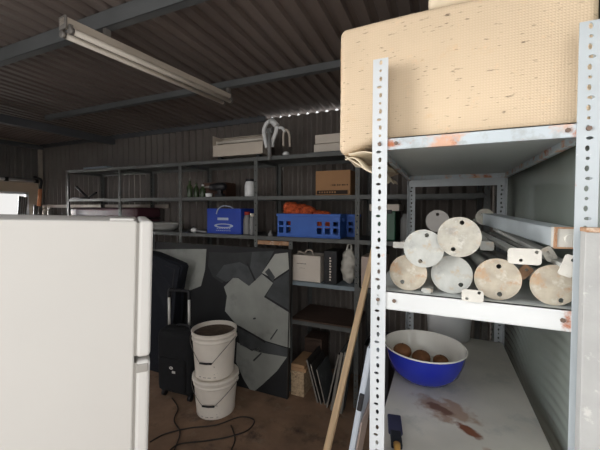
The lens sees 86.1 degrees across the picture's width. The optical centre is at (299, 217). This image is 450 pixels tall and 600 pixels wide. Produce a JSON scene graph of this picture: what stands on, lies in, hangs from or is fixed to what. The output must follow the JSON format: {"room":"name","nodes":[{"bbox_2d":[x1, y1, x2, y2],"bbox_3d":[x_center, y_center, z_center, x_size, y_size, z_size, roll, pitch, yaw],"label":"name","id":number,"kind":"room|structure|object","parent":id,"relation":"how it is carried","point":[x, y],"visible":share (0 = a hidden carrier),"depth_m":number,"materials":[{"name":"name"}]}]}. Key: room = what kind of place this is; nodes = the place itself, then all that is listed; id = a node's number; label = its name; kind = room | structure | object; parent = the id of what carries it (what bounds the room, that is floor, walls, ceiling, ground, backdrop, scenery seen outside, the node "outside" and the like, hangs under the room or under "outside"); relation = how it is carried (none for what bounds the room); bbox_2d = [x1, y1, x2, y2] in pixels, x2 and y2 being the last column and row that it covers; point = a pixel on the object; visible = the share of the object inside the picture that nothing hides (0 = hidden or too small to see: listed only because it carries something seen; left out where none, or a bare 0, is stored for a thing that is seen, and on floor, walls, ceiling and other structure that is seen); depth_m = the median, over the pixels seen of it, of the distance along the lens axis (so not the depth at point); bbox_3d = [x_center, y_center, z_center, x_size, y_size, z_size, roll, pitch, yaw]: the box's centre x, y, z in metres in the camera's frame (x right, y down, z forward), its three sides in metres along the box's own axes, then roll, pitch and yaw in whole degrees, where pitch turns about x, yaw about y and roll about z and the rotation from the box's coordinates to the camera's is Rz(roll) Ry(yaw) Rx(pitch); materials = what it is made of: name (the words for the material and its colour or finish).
{"room":"storage shed","nodes":[
{"label":"storage shed","id":0,"kind":"room"},
{"bbox_2d":[0,137,39,214],"bbox_3d":[-4.707,0.181,3.673,0.040,2.600,3.150,1,2,24],"label":"wall","id":1,"kind":"structure","parent":0,"point":[31,188],"depth_m":4.86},
{"bbox_2d":[0,191,28,214],"bbox_3d":[-4.459,0.024,4.207,0.042,0.786,1.534,1,2,24],"label":"window","id":2,"kind":"structure","parent":1,"relation":"in","point":[8,199],"depth_m":4.71,"materials":[{"name":"white glass"}]},
{"bbox_2d":[0,180,38,183],"bbox_3d":[-4.675,-0.517,3.618,0.038,0.060,3.110,1,2,24],"label":"trim","id":3,"kind":"structure","parent":1,"relation":"attached to","point":[0,180],"depth_m":4.75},
{"bbox_2d":[0,177,38,182],"bbox_3d":[-4.389,-0.540,4.213,0.084,0.060,1.630,1,2,24],"label":"rail","id":4,"kind":"object","parent":1,"relation":"attached to","point":[1,178],"visible":0.95,"depth_m":4.72,"materials":[{"name":"black metal"}]},
{"bbox_2d":[0,139,43,149],"bbox_3d":[-4.644,-1.047,3.596,0.070,0.060,3.120,1,2,24],"label":"trim","id":5,"kind":"structure","parent":1,"relation":"attached to","point":[4,142],"depth_m":4.74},
{"bbox_2d":[0,0,208,66],"bbox_3d":[-1.723,-1.055,2.014,7.200,0.085,0.045,1,2,24],"label":"trim","id":6,"kind":"structure","parent":1,"relation":"attached to","point":[132,12],"depth_m":1.69,"materials":[{"name":"metal"}]},
{"bbox_2d":[0,0,428,144],"bbox_3d":[-1.594,-1.109,2.288,7.176,0.124,3.270,1,2,24],"label":"ceiling","id":7,"kind":"structure","parent":0,"point":[211,41],"depth_m":2.24,"materials":[{"name":"metal"}]},
{"bbox_2d":[59,14,232,104],"bbox_3d":[-0.848,-0.953,2.050,0.105,0.133,1.192,1,2,28],"label":"fluorescent light","id":8,"kind":"object","parent":7,"relation":"attached to","point":[104,40],"visible":1,"depth_m":1.83,"materials":[{"name":"grey metal"}]},
{"bbox_2d":[148,368,378,449],"bbox_3d":[-1.517,1.560,2.331,7.400,0.060,3.220,1,2,24],"label":"floor","id":9,"kind":"structure","parent":0,"point":[295,422],"depth_m":2.40,"materials":[{"name":"concrete"}]},
{"bbox_2d":[0,214,152,449],"bbox_3d":[-0.962,0.772,1.236,0.660,1.565,0.624,1,1,-28],"label":"refrigerator","id":10,"kind":"object","parent":9,"relation":"on","point":[76,291],"visible":1,"depth_m":1.01,"materials":[{"name":"white metal"}]},
{"bbox_2d":[149,250,188,372],"bbox_3d":[-1.309,0.915,3.113,0.529,1.181,0.146,1,2,24],"label":"bag","id":11,"kind":"object","parent":9,"relation":"on","point":[168,271],"visible":0.48,"depth_m":3.06,"materials":[{"name":"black fabric"}]},
{"bbox_2d":[158,288,194,401],"bbox_3d":[-1.023,1.071,2.723,0.365,0.899,0.219,1,2,20],"label":"suitcase","id":12,"kind":"object","parent":9,"relation":"on","point":[176,354],"visible":0.94,"depth_m":2.64,"materials":[{"name":"black fabric"}]},
{"bbox_2d":[150,398,254,449],"bbox_3d":[-0.803,1.527,2.304,0.813,0.010,0.604,1,2,24],"label":"power cable","id":13,"kind":"object","parent":9,"relation":"on","point":[179,430],"visible":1,"depth_m":2.29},
{"bbox_2d":[191,364,238,419],"bbox_3d":[-0.671,1.377,2.562,0.369,0.296,0.364,0,2,5],"label":"plastic bucket","id":14,"kind":"object","parent":9,"relation":"on","point":[215,400],"visible":0.8,"depth_m":2.42,"materials":[{"name":"plastic"}]},
{"bbox_2d":[190,320,236,380],"bbox_3d":[-0.681,1.053,2.556,0.369,0.354,0.356,0,2,8],"label":"plastic bucket","id":15,"kind":"object","parent":14,"relation":"on","point":[213,348],"visible":1,"depth_m":2.44,"materials":[{"name":"plastic"}]},
{"bbox_2d":[154,241,292,398],"bbox_3d":[-0.968,0.898,3.106,1.952,1.277,0.110,1,2,24],"label":"canvas painting","id":16,"kind":"object","parent":9,"relation":"on","point":[250,288],"visible":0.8,"depth_m":2.87,"materials":[{"name":"black paint"}]},
{"bbox_2d":[66,151,490,407],"bbox_3d":[-0.717,0.474,3.312,4.566,2.062,0.470,1,2,24],"label":"rack","id":17,"kind":"object","parent":9,"relation":"on","point":[312,315],"visible":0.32,"depth_m":2.94,"materials":[{"name":"metal"}]},
{"bbox_2d":[72,186,96,198],"bbox_3d":[-2.693,-0.314,4.007,0.464,0.164,0.028,1,2,24],"label":"folding stand","id":18,"kind":"object","parent":17,"relation":"on","point":[76,187],"visible":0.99,"depth_m":4.01,"materials":[{"name":"black metal"}]},
{"bbox_2d":[83,166,111,168],"bbox_3d":[-2.432,-0.593,3.869,0.420,0.028,0.090,1,2,24],"label":"plank","id":19,"kind":"object","parent":17,"relation":"on","point":[97,166],"visible":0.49,"depth_m":3.81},
{"bbox_2d":[69,198,131,201],"bbox_3d":[-2.380,-0.214,4.021,0.928,0.034,0.464,1,2,24],"label":"shelf","id":20,"kind":"object","parent":17,"relation":"attached to","point":[95,199],"depth_m":3.85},
{"bbox_2d":[68,167,147,176],"bbox_3d":[-2.379,-0.566,4.011,0.928,0.034,0.464,1,2,24],"label":"shelf","id":21,"kind":"object","parent":17,"relation":"attached to","point":[111,171],"depth_m":4.05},
{"bbox_2d":[71,207,159,221],"bbox_3d":[-2.314,0.002,3.980,1.176,0.252,0.402,1,2,24],"label":"suitcase","id":22,"kind":"object","parent":17,"relation":"on","point":[153,214],"visible":0.33,"depth_m":3.81,"materials":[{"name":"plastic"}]},
{"bbox_2d":[119,197,205,201],"bbox_3d":[-1.546,-0.201,3.656,0.888,0.034,0.464,1,2,24],"label":"shelf","id":23,"kind":"object","parent":17,"relation":"attached to","point":[152,199],"depth_m":3.49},
{"bbox_2d":[120,163,206,173],"bbox_3d":[-1.545,-0.552,3.647,0.888,0.034,0.464,1,2,24],"label":"shelf","id":24,"kind":"object","parent":17,"relation":"attached to","point":[167,167],"depth_m":3.68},
{"bbox_2d":[153,222,183,230],"bbox_3d":[-1.524,0.097,3.573,0.550,0.090,0.275,1,2,24],"label":"basin","id":25,"kind":"object","parent":17,"relation":"on","point":[158,226],"visible":0.76,"depth_m":3.46,"materials":[{"name":"ceramic"}]},
{"bbox_2d":[153,229,202,235],"bbox_3d":[-1.548,0.157,3.666,0.888,0.034,0.464,1,2,24],"label":"shelf","id":26,"kind":"object","parent":17,"relation":"attached to","point":[176,232],"depth_m":3.39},
{"bbox_2d":[187,181,192,196],"bbox_3d":[-1.143,-0.293,3.330,0.060,0.170,0.060,1,2,24],"label":"bottle","id":27,"kind":"object","parent":17,"relation":"on","point":[189,187],"visible":0.84,"depth_m":3.31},
{"bbox_2d":[193,183,198,196],"bbox_3d":[-1.089,-0.284,3.373,0.060,0.150,0.060,1,2,24],"label":"bottle","id":28,"kind":"object","parent":17,"relation":"on","point":[195,189],"visible":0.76,"depth_m":3.35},
{"bbox_2d":[187,226,206,232],"bbox_3d":[-1.058,0.120,3.249,0.280,0.065,0.083,1,2,36],"label":"shower","id":29,"kind":"object","parent":17,"relation":"on","point":[194,229],"visible":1,"depth_m":3.22,"materials":[{"name":"white plastic"}]},
{"bbox_2d":[200,184,205,196],"bbox_3d":[-0.988,-0.271,3.263,0.060,0.130,0.060,1,2,24],"label":"bottle","id":30,"kind":"object","parent":17,"relation":"on","point":[202,189],"visible":0.81,"depth_m":3.24,"materials":[{"name":"green glass"}]},
{"bbox_2d":[204,182,226,196],"bbox_3d":[-0.839,-0.273,3.165,0.260,0.139,0.080,1,2,24],"label":"drill","id":31,"kind":"object","parent":17,"relation":"on","point":[219,187],"visible":1,"depth_m":3.12,"materials":[{"name":"black plastic"}]},
{"bbox_2d":[203,182,235,196],"bbox_3d":[-0.871,-0.291,3.474,0.300,0.160,0.180,1,2,24],"label":"box","id":32,"kind":"object","parent":17,"relation":"on","point":[230,191],"visible":0.4,"depth_m":3.41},
{"bbox_2d":[182,196,264,201],"bbox_3d":[-0.731,-0.188,3.300,0.888,0.034,0.464,1,2,24],"label":"shelf","id":33,"kind":"object","parent":17,"relation":"attached to","point":[237,198],"depth_m":3.12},
{"bbox_2d":[180,230,275,238],"bbox_3d":[-0.732,0.170,3.310,0.888,0.034,0.464,1,2,24],"label":"shelf","id":34,"kind":"object","parent":17,"relation":"attached to","point":[197,234],"depth_m":3.10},
{"bbox_2d":[181,157,275,170],"bbox_3d":[-0.730,-0.540,3.290,0.888,0.034,0.464,1,2,24],"label":"shelf","id":35,"kind":"object","parent":17,"relation":"attached to","point":[238,163],"depth_m":3.29,"materials":[{"name":"metal"}]},
{"bbox_2d":[207,205,253,233],"bbox_3d":[-0.693,0.017,3.215,0.401,0.277,0.266,1,2,24],"label":"carton","id":36,"kind":"object","parent":17,"relation":"on","point":[220,220],"visible":0.95,"depth_m":3.10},
{"bbox_2d":[213,133,267,159],"bbox_3d":[-0.565,-0.673,3.111,0.568,0.244,0.160,1,2,24],"label":"box","id":37,"kind":"object","parent":17,"relation":"on","point":[253,145],"visible":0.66,"depth_m":3.07,"materials":[{"name":"cardboard"}]},
{"bbox_2d":[243,212,249,234],"bbox_3d":[-0.503,0.052,3.060,0.076,0.215,0.076,1,2,24],"label":"bottle","id":38,"kind":"object","parent":17,"relation":"on","point":[246,221],"visible":0.9,"depth_m":3.03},
{"bbox_2d":[245,179,253,195],"bbox_3d":[-0.470,-0.279,3.015,0.100,0.165,0.100,1,2,24],"label":"bottle","id":39,"kind":"object","parent":17,"relation":"on","point":[249,184],"visible":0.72,"depth_m":2.97,"materials":[{"name":"plastic"}]},
{"bbox_2d":[250,213,253,234],"bbox_3d":[-0.445,0.062,2.991,0.048,0.200,0.048,1,2,24],"label":"slim bottle","id":40,"kind":"object","parent":17,"relation":"on","point":[251,214],"visible":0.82,"depth_m":2.97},
{"bbox_2d":[262,118,278,159],"bbox_3d":[-0.267,-0.691,2.830,0.172,0.374,0.071,1,2,24],"label":"trap","id":41,"kind":"object","parent":17,"relation":"on","point":[269,142],"visible":1,"depth_m":2.81,"materials":[{"name":"white plastic"}]},
{"bbox_2d":[278,126,290,154],"bbox_3d":[-0.132,-0.671,2.802,0.118,0.259,0.059,1,2,24],"label":"fitting","id":42,"kind":"object","parent":17,"relation":"on","point":[284,130],"visible":0.99,"depth_m":2.79,"materials":[{"name":"white plastic"}]},
{"bbox_2d":[258,151,350,166],"bbox_3d":[0.104,-0.526,2.926,0.928,0.034,0.464,1,2,24],"label":"shelf","id":43,"kind":"object","parent":17,"relation":"attached to","point":[323,158],"depth_m":3.00,"materials":[{"name":"metal"}]},
{"bbox_2d":[293,249,323,282],"bbox_3d":[0.093,0.411,2.841,0.256,0.270,0.201,1,2,24],"label":"carton","id":44,"kind":"object","parent":17,"relation":"on","point":[307,266],"visible":0.94,"depth_m":2.75,"materials":[{"name":"cardboard"}]},
{"bbox_2d":[258,232,364,243],"bbox_3d":[0.102,0.183,2.946,0.928,0.034,0.464,1,2,24],"label":"shelf","id":45,"kind":"object","parent":17,"relation":"attached to","point":[263,238],"depth_m":2.75,"materials":[{"name":"metal"}]},
{"bbox_2d":[277,213,346,238],"bbox_3d":[0.103,0.068,2.833,0.587,0.202,0.216,1,2,24],"label":"plastic crate","id":46,"kind":"object","parent":17,"relation":"on","point":[302,225],"visible":0.94,"depth_m":2.75,"materials":[{"name":"plastic"}]},
{"bbox_2d":[283,202,333,228],"bbox_3d":[0.070,-0.020,2.840,0.475,0.242,0.167,1,2,24],"label":"netting","id":47,"kind":"object","parent":46,"relation":"in","point":[288,207],"visible":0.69,"depth_m":2.80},
{"bbox_2d":[258,195,366,200],"bbox_3d":[0.103,-0.175,2.936,0.928,0.034,0.464,1,2,24],"label":"shelf","id":48,"kind":"object","parent":17,"relation":"attached to","point":[278,197],"depth_m":2.76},
{"bbox_2d":[293,275,360,290],"bbox_3d":[0.261,0.563,2.886,0.577,0.034,0.464,1,2,24],"label":"shelf","id":49,"kind":"object","parent":17,"relation":"attached to","point":[342,285],"depth_m":2.67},
{"bbox_2d":[292,306,365,332],"bbox_3d":[0.260,0.902,2.896,0.577,0.034,0.464,1,2,24],"label":"shelf","id":50,"kind":"object","parent":17,"relation":"attached to","point":[325,317],"depth_m":2.81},
{"bbox_2d":[324,248,342,283],"bbox_3d":[0.290,0.412,2.749,0.108,0.274,0.201,1,2,24],"label":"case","id":51,"kind":"object","parent":17,"relation":"on","point":[333,257],"visible":0.99,"depth_m":2.67,"materials":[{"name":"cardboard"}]},
{"bbox_2d":[316,170,354,194],"bbox_3d":[0.325,-0.295,2.824,0.305,0.213,0.252,1,2,24],"label":"carton","id":52,"kind":"object","parent":17,"relation":"on","point":[333,182],"visible":0.87,"depth_m":2.71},
{"bbox_2d":[317,214,360,236],"bbox_3d":[0.254,0.067,3.002,0.587,0.196,0.206,1,2,24],"label":"plastic crate","id":53,"kind":"object","parent":17,"relation":"on","point":[350,217],"visible":0.27,"depth_m":2.83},
{"bbox_2d":[340,244,356,283],"bbox_3d":[0.408,0.382,2.676,0.141,0.339,0.158,1,2,24],"label":"bag","id":54,"kind":"object","parent":17,"relation":"on","point":[347,269],"visible":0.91,"depth_m":2.63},
{"bbox_2d":[356,282,370,292],"bbox_3d":[0.934,0.574,2.592,0.888,0.034,0.464,1,2,24],"label":"shelf","id":55,"kind":"object","parent":17,"relation":"attached to","point":[358,287],"depth_m":2.54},
{"bbox_2d":[361,253,389,287],"bbox_3d":[0.618,0.432,2.623,0.190,0.244,0.220,1,2,24],"label":"carton","id":56,"kind":"object","parent":17,"relation":"on","point":[364,259],"visible":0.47,"depth_m":2.55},
{"bbox_2d":[369,204,403,240],"bbox_3d":[0.716,0.034,2.648,0.232,0.285,0.316,1,2,24],"label":"storage box","id":57,"kind":"object","parent":17,"relation":"on","point":[393,210],"visible":0.61,"depth_m":2.50,"materials":[{"name":"green plastic"}]},
{"bbox_2d":[371,211,399,240],"bbox_3d":[0.709,0.061,2.656,0.190,0.230,0.290,1,2,24],"label":"tub","id":58,"kind":"object","parent":57,"relation":"attached to","point":[393,217],"depth_m":2.50,"materials":[{"name":"green plastic"}]},
{"bbox_2d":[400,214,406,240],"bbox_3d":[0.808,0.076,2.465,0.072,0.210,0.072,1,2,24],"label":"canister","id":59,"kind":"object","parent":17,"relation":"on","point":[403,221],"visible":0.6,"depth_m":2.44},
{"bbox_2d":[357,236,479,249],"bbox_3d":[0.936,0.196,2.582,0.888,0.034,0.464,1,2,24],"label":"shelf","id":60,"kind":"object","parent":17,"relation":"attached to","point":[364,240],"depth_m":2.52,"materials":[{"name":"metal"}]},
{"bbox_2d":[356,193,483,200],"bbox_3d":[0.937,-0.162,2.572,0.888,0.034,0.464,1,2,24],"label":"shelf","id":61,"kind":"object","parent":17,"relation":"attached to","point":[449,196],"depth_m":2.38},
{"bbox_3d":[0.469,-0.543,2.739,0.750,0.011,0.360,1,2,24],"label":"board","id":62,"kind":"object","parent":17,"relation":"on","visible":0},
{"bbox_2d":[314,142,339,151],"bbox_3d":[0.463,-0.587,2.763,0.620,0.074,0.300,1,2,24],"label":"board","id":63,"kind":"object","parent":62,"relation":"on","point":[329,146],"visible":0.23,"depth_m":2.70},
{"bbox_2d":[315,133,339,143],"bbox_3d":[0.472,-0.665,2.756,0.620,0.074,0.300,1,2,24],"label":"board","id":64,"kind":"object","parent":63,"relation":"on","point":[325,138],"visible":0.32,"depth_m":2.70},
{"bbox_2d":[291,370,311,396],"bbox_3d":[0.029,1.413,2.852,0.127,0.215,0.266,1,2,24],"label":"woven box","id":65,"kind":"object","parent":9,"relation":"on","point":[301,382],"visible":0.5,"depth_m":2.74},
{"bbox_2d":[291,366,307,372],"bbox_3d":[0.038,1.290,2.845,0.141,0.028,0.260,1,2,24],"label":"board","id":66,"kind":"object","parent":65,"relation":"on","point":[305,370],"visible":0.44,"depth_m":2.73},
{"bbox_2d":[291,351,311,368],"bbox_3d":[0.033,1.260,2.846,0.121,0.028,0.260,1,2,24],"label":"board","id":67,"kind":"object","parent":66,"relation":"on","point":[300,361],"visible":0.76,"depth_m":2.78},
{"bbox_2d":[306,346,320,402],"bbox_3d":[0.160,1.351,2.793,0.111,0.343,0.300,1,2,24],"label":"leaning board","id":68,"kind":"object","parent":9,"relation":"on","point":[309,360],"visible":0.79,"depth_m":2.68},
{"bbox_2d":[305,330,327,357],"bbox_3d":[0.160,1.317,3.073,0.169,0.395,0.206,1,2,24],"label":"crate","id":69,"kind":"object","parent":9,"relation":"on","point":[315,338],"visible":0.45,"depth_m":3.00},
{"bbox_2d":[310,350,324,404],"bbox_3d":[0.189,1.365,2.770,0.103,0.315,0.300,1,2,24],"label":"leaning board","id":70,"kind":"object","parent":9,"relation":"on","point":[317,361],"visible":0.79,"depth_m":2.67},
{"bbox_2d":[316,356,332,404],"bbox_3d":[0.226,1.385,2.754,0.085,0.276,0.280,1,2,24],"label":"leaning board","id":71,"kind":"object","parent":9,"relation":"on","point":[324,372],"visible":0.89,"depth_m":2.72,"materials":[{"name":"black wood"}]},
{"bbox_2d":[326,340,348,407],"bbox_3d":[0.319,1.300,2.689,0.109,0.451,0.300,1,2,24],"label":"leaning board","id":72,"kind":"object","parent":9,"relation":"on","point":[337,361],"visible":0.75,"depth_m":2.56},
{"bbox_2d":[330,341,348,410],"bbox_3d":[0.346,1.285,2.655,0.104,0.483,0.300,1,2,24],"label":"leaning board","id":73,"kind":"object","parent":9,"relation":"on","point":[339,368],"visible":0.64,"depth_m":2.52,"materials":[{"name":"grey wood"}]},
{"bbox_2d":[340,352,353,413],"bbox_3d":[0.367,1.301,2.529,0.090,0.458,0.105,1,2,24],"label":"leaning board","id":74,"kind":"object","parent":9,"relation":"on","point":[343,404],"visible":0.39,"depth_m":2.51,"materials":[{"name":"grey wood"}]},
{"bbox_2d":[323,240,378,449],"bbox_3d":[0.356,0.858,2.195,0.042,1.366,0.732,1,2,39],"label":"batten","id":75,"kind":"object","parent":9,"relation":"on","point":[353,336],"visible":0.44,"depth_m":2.15,"materials":[{"name":"brown wood"}]},
{"bbox_2d":[349,326,379,449],"bbox_3d":[0.230,1.017,1.361,0.196,1.078,0.292,1,2,24],"label":"folding table","id":76,"kind":"object","parent":9,"relation":"on","point":[363,403],"visible":0.74,"depth_m":1.22,"materials":[{"name":"white plastic"}]},
{"bbox_2d":[364,332,393,419],"bbox_3d":[0.635,1.247,2.561,0.182,0.565,0.340,1,2,24],"label":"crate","id":77,"kind":"object","parent":9,"relation":"on","point":[389,370],"visible":0.04,"depth_m":2.41,"materials":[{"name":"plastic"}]},
{"bbox_2d":[369,19,599,449],"bbox_3d":[0.709,0.535,1.449,0.544,2.055,1.204,1,2,24],"label":"shelving unit","id":78,"kind":"object","parent":9,"relation":"on","point":[488,407],"visible":0.76,"depth_m":1.01,"materials":[{"name":"metal"}]},
{"bbox_2d":[387,414,402,449],"bbox_3d":[0.325,0.745,1.085,0.048,0.026,0.257,1,2,13],"label":"brush","id":79,"kind":"object","parent":78,"relation":"on","point":[395,431],"visible":1,"depth_m":1.12,"materials":[{"name":"blue plastic"}]},
{"bbox_2d":[390,255,426,289],"bbox_3d":[0.541,0.158,1.443,0.110,0.110,1.002,1,2,25],"label":"steel post","id":80,"kind":"object","parent":78,"relation":"on","point":[414,277],"visible":0.9,"depth_m":0.99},
{"bbox_2d":[404,230,443,266],"bbox_3d":[0.573,0.086,1.415,0.113,0.123,1.002,1,2,24],"label":"steel post","id":81,"kind":"object","parent":80,"relation":"on","point":[417,246],"visible":0.95,"depth_m":0.96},
{"bbox_2d":[393,234,428,247],"bbox_3d":[0.458,0.091,1.283,0.042,0.036,0.300,2,2,42],"label":"bar","id":82,"kind":"object","parent":81,"relation":"on","point":[395,244],"visible":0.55,"depth_m":1.18,"materials":[{"name":"white metal"}]},
{"bbox_2d":[385,330,468,387],"bbox_3d":[0.581,0.670,1.502,0.367,0.156,0.367,1,2,24],"label":"enamel bowl","id":83,"kind":"object","parent":78,"relation":"on","point":[431,374],"visible":0.93,"depth_m":1.45,"materials":[{"name":"metal"}]},
{"bbox_2d":[393,343,411,356],"bbox_3d":[0.501,0.649,1.569,0.086,0.071,0.082,1,2,24],"label":"dried fruit","id":84,"kind":"object","parent":83,"relation":"in","point":[403,349],"visible":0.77,"depth_m":1.54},
{"bbox_2d":[412,350,430,361],"bbox_3d":[0.580,0.668,1.535,0.088,0.073,0.084,-1,2,-34],"label":"dried fruit","id":85,"kind":"object","parent":83,"relation":"in","point":[422,355],"visible":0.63,"depth_m":1.51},
{"bbox_2d":[433,354,448,362],"bbox_3d":[0.659,0.671,1.501,0.068,0.060,0.072,0,2,-1],"label":"dried fruit","id":86,"kind":"object","parent":83,"relation":"in","point":[439,358],"visible":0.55,"depth_m":1.49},
{"bbox_2d":[421,266,433,293],"bbox_3d":[0.499,0.211,1.217,0.032,0.016,0.580,1,2,25],"label":"bar","id":87,"kind":"object","parent":78,"relation":"on","point":[428,286],"visible":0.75,"depth_m":1.01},
{"bbox_2d":[427,314,471,342],"bbox_3d":[0.924,0.584,1.995,0.292,0.302,0.292,1,2,24],"label":"pail","id":88,"kind":"object","parent":78,"relation":"on","point":[459,329],"visible":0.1,"depth_m":1.89,"materials":[{"name":"plastic"}]},
{"bbox_2d":[431,251,472,293],"bbox_3d":[0.646,0.158,1.413,0.113,0.113,1.002,1,2,23],"label":"steel post","id":89,"kind":"object","parent":78,"relation":"on","point":[450,271],"visible":0.81,"depth_m":0.95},
{"bbox_2d":[437,217,481,256],"bbox_3d":[0.637,0.056,1.369,0.113,0.138,1.003,1,2,22],"label":"steel post","id":90,"kind":"object","parent":89,"relation":"on","point":[466,238],"visible":1,"depth_m":0.91,"materials":[{"name":"metal"}]},
{"bbox_2d":[426,210,448,231],"bbox_3d":[0.699,0.018,1.625,0.090,0.114,0.703,1,2,24],"label":"steel post","id":91,"kind":"object","parent":90,"relation":"on","point":[433,222],"visible":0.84,"depth_m":1.31,"materials":[{"name":"grey metal"}]},
{"bbox_2d":[340,0,598,184],"bbox_3d":[0.633,-0.389,1.380,0.688,0.502,0.962,1,2,24],"label":"mattress","id":92,"kind":"object","parent":78,"relation":"on","point":[474,65],"visible":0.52,"depth_m":0.92,"materials":[{"name":"fabric"}]},
{"bbox_2d":[428,0,472,9],"bbox_3d":[0.734,-0.669,1.260,0.404,0.060,0.803,1,2,24],"label":"seat pad","id":93,"kind":"object","parent":92,"relation":"on","point":[432,4],"visible":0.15,"depth_m":0.96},
{"bbox_2d":[460,257,483,302],"bbox_3d":[0.638,0.206,1.251,0.058,0.033,0.808,1,2,24],"label":"bar","id":94,"kind":"object","parent":78,"relation":"on","point":[471,293],"visible":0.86,"depth_m":0.88,"materials":[{"name":"white metal"}]},
{"bbox_2d":[469,251,521,299],"bbox_3d":[0.747,0.159,1.347,0.114,0.114,1.002,1,2,24],"label":"steel post","id":95,"kind":"object","parent":78,"relation":"on","point":[490,279],"visible":0.94,"depth_m":0.89,"materials":[{"name":"metal"}]},
{"bbox_2d":[480,233,493,250],"bbox_3d":[0.717,0.070,1.304,0.038,0.052,0.640,1,2,24],"label":"bar","id":96,"kind":"object","parent":95,"relation":"on","point":[485,244],"visible":0.64,"depth_m":1.01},
{"bbox_2d":[472,209,492,224],"bbox_3d":[0.963,0.002,1.717,0.079,0.097,0.424,1,2,24],"label":"steel post","id":97,"kind":"object","parent":96,"relation":"on","point":[479,217],"visible":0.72,"depth_m":1.53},
{"bbox_2d":[481,231,541,264],"bbox_3d":[0.724,0.094,1.171,0.076,0.046,0.683,1,2,22],"label":"bar","id":98,"kind":"object","parent":95,"relation":"on","point":[528,256],"visible":0.86,"depth_m":0.86,"materials":[{"name":"white metal"}]},
{"bbox_2d":[479,252,533,279],"bbox_3d":[0.778,0.158,1.258,0.042,0.074,0.781,1,2,23],"label":"bar","id":99,"kind":"object","parent":78,"relation":"on","point":[525,273],"visible":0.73,"depth_m":0.90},
{"bbox_2d":[483,250,571,305],"bbox_3d":[0.848,0.180,1.304,0.106,0.106,1.000,1,0,22],"label":"steel post","id":100,"kind":"object","parent":78,"relation":"on","point":[545,283],"visible":0.78,"depth_m":0.84,"materials":[{"name":"metal"}]},
{"bbox_2d":[490,232,572,277],"bbox_3d":[0.837,0.112,1.226,0.043,0.059,0.891,1,2,21],"label":"bar","id":101,"kind":"object","parent":100,"relation":"on","point":[565,264],"visible":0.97,"depth_m":0.82,"materials":[{"name":"white metal"}]},
{"bbox_2d":[493,228,557,261],"bbox_3d":[0.767,0.083,1.129,0.039,0.065,0.525,1,2,18],"label":"bar","id":102,"kind":"object","parent":101,"relation":"on","point":[548,253],"visible":0.79,"depth_m":0.99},
{"bbox_2d":[483,213,573,248],"bbox_3d":[0.786,0.031,1.161,0.056,0.082,0.694,1,2,16],"label":"tube","id":103,"kind":"object","parent":102,"relation":"on","point":[557,236],"visible":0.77,"depth_m":0.97,"materials":[{"name":"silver metal"}]},
{"bbox_2d":[574,227,599,449],"bbox_3d":[0.871,0.805,0.689,0.450,1.558,0.038,1,2,24],"label":"panel","id":104,"kind":"object","parent":9,"relation":"on","point":[587,415],"visible":1,"depth_m":0.75,"materials":[{"name":"metal"}]},
{"bbox_3d":[-4.125,0.820,4.140,0.570,1.300,1.640,1,2,24],"label":"bench","id":105,"kind":"object","parent":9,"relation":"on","visible":0},
{"bbox_2d":[17,196,27,214],"bbox_3d":[-4.085,-0.079,4.719,0.090,0.476,0.188,-1,2,-24],"label":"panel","id":106,"kind":"object","parent":105,"relation":"on","point":[22,201],"visible":0.65,"depth_m":4.73,"materials":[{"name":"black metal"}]},
{"bbox_2d":[33,205,41,214],"bbox_3d":[-3.998,-0.021,4.885,0.079,0.349,0.155,1,2,25],"label":"jar","id":107,"kind":"object","parent":105,"relation":"on","point":[35,207],"visible":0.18,"depth_m":4.88,"materials":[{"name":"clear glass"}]},
{"bbox_2d":[33,176,42,214],"bbox_3d":[-3.876,-0.229,4.760,0.050,0.765,0.117,1,2,24],"label":"tool","id":108,"kind":"object","parent":105,"relation":"on","point":[39,198],"visible":0.93,"depth_m":4.76,"materials":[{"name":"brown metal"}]},
{"bbox_2d":[42,207,47,214],"bbox_3d":[-3.757,0.003,4.741,0.076,0.301,0.075,1,2,24],"label":"jar","id":109,"kind":"object","parent":105,"relation":"on","point":[44,212],"visible":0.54,"depth_m":4.71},
{"bbox_2d":[47,207,53,214],"bbox_3d":[-3.640,0.005,4.685,0.076,0.301,0.075,1,2,24],"label":"jar","id":110,"kind":"object","parent":105,"relation":"on","point":[50,211],"visible":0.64,"depth_m":4.65,"materials":[{"name":"grey glass"}]},
{"bbox_2d":[42,109,493,375],"bbox_3d":[-0.901,0.213,3.707,7.007,2.560,0.044,1,2,24],"label":"wall","id":111,"kind":"structure","parent":0,"point":[196,145],"depth_m":3.48,"materials":[{"name":"metal"}]},
{"bbox_2d":[38,150,42,214],"bbox_3d":[-4.060,0.195,5.037,0.046,2.500,0.048,1,2,24],"label":"trim","id":112,"kind":"structure","parent":111,"relation":"attached to","point":[40,156],"depth_m":5.00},
{"bbox_2d":[0,114,114,144],"bbox_3d":[-3.169,-0.996,2.953,0.060,0.085,3.120,1,2,24],"label":"trim","id":113,"kind":"structure","parent":111,"relation":"attached to","point":[4,119],"depth_m":3.67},
{"bbox_2d":[42,204,168,207],"bbox_3d":[-2.852,-0.159,4.521,2.650,0.045,0.022,1,2,24],"label":"trim","id":114,"kind":"structure","parent":111,"relation":"attached to","point":[144,205],"depth_m":4.36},
{"bbox_2d":[41,115,266,147],"bbox_3d":[-2.214,-1.099,4.236,4.040,0.085,0.040,1,2,24],"label":"trim","id":115,"kind":"structure","parent":111,"relation":"attached to","point":[258,118],"depth_m":3.90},
{"bbox_2d":[490,0,599,449],"bbox_3d":[1.165,0.268,1.681,0.012,2.582,2.040,1,2,24],"label":"wall","id":116,"kind":"structure","parent":0,"point":[544,191],"depth_m":1.28,"materials":[{"name":"metal"}]},
{"bbox_2d":[45,59,340,120],"bbox_3d":[-0.408,-1.053,2.487,5.168,0.050,0.045,1,2,24],"label":"trim","id":117,"kind":"structure","parent":116,"relation":"attached to","point":[335,65],"depth_m":2.56,"materials":[{"name":"metal"}]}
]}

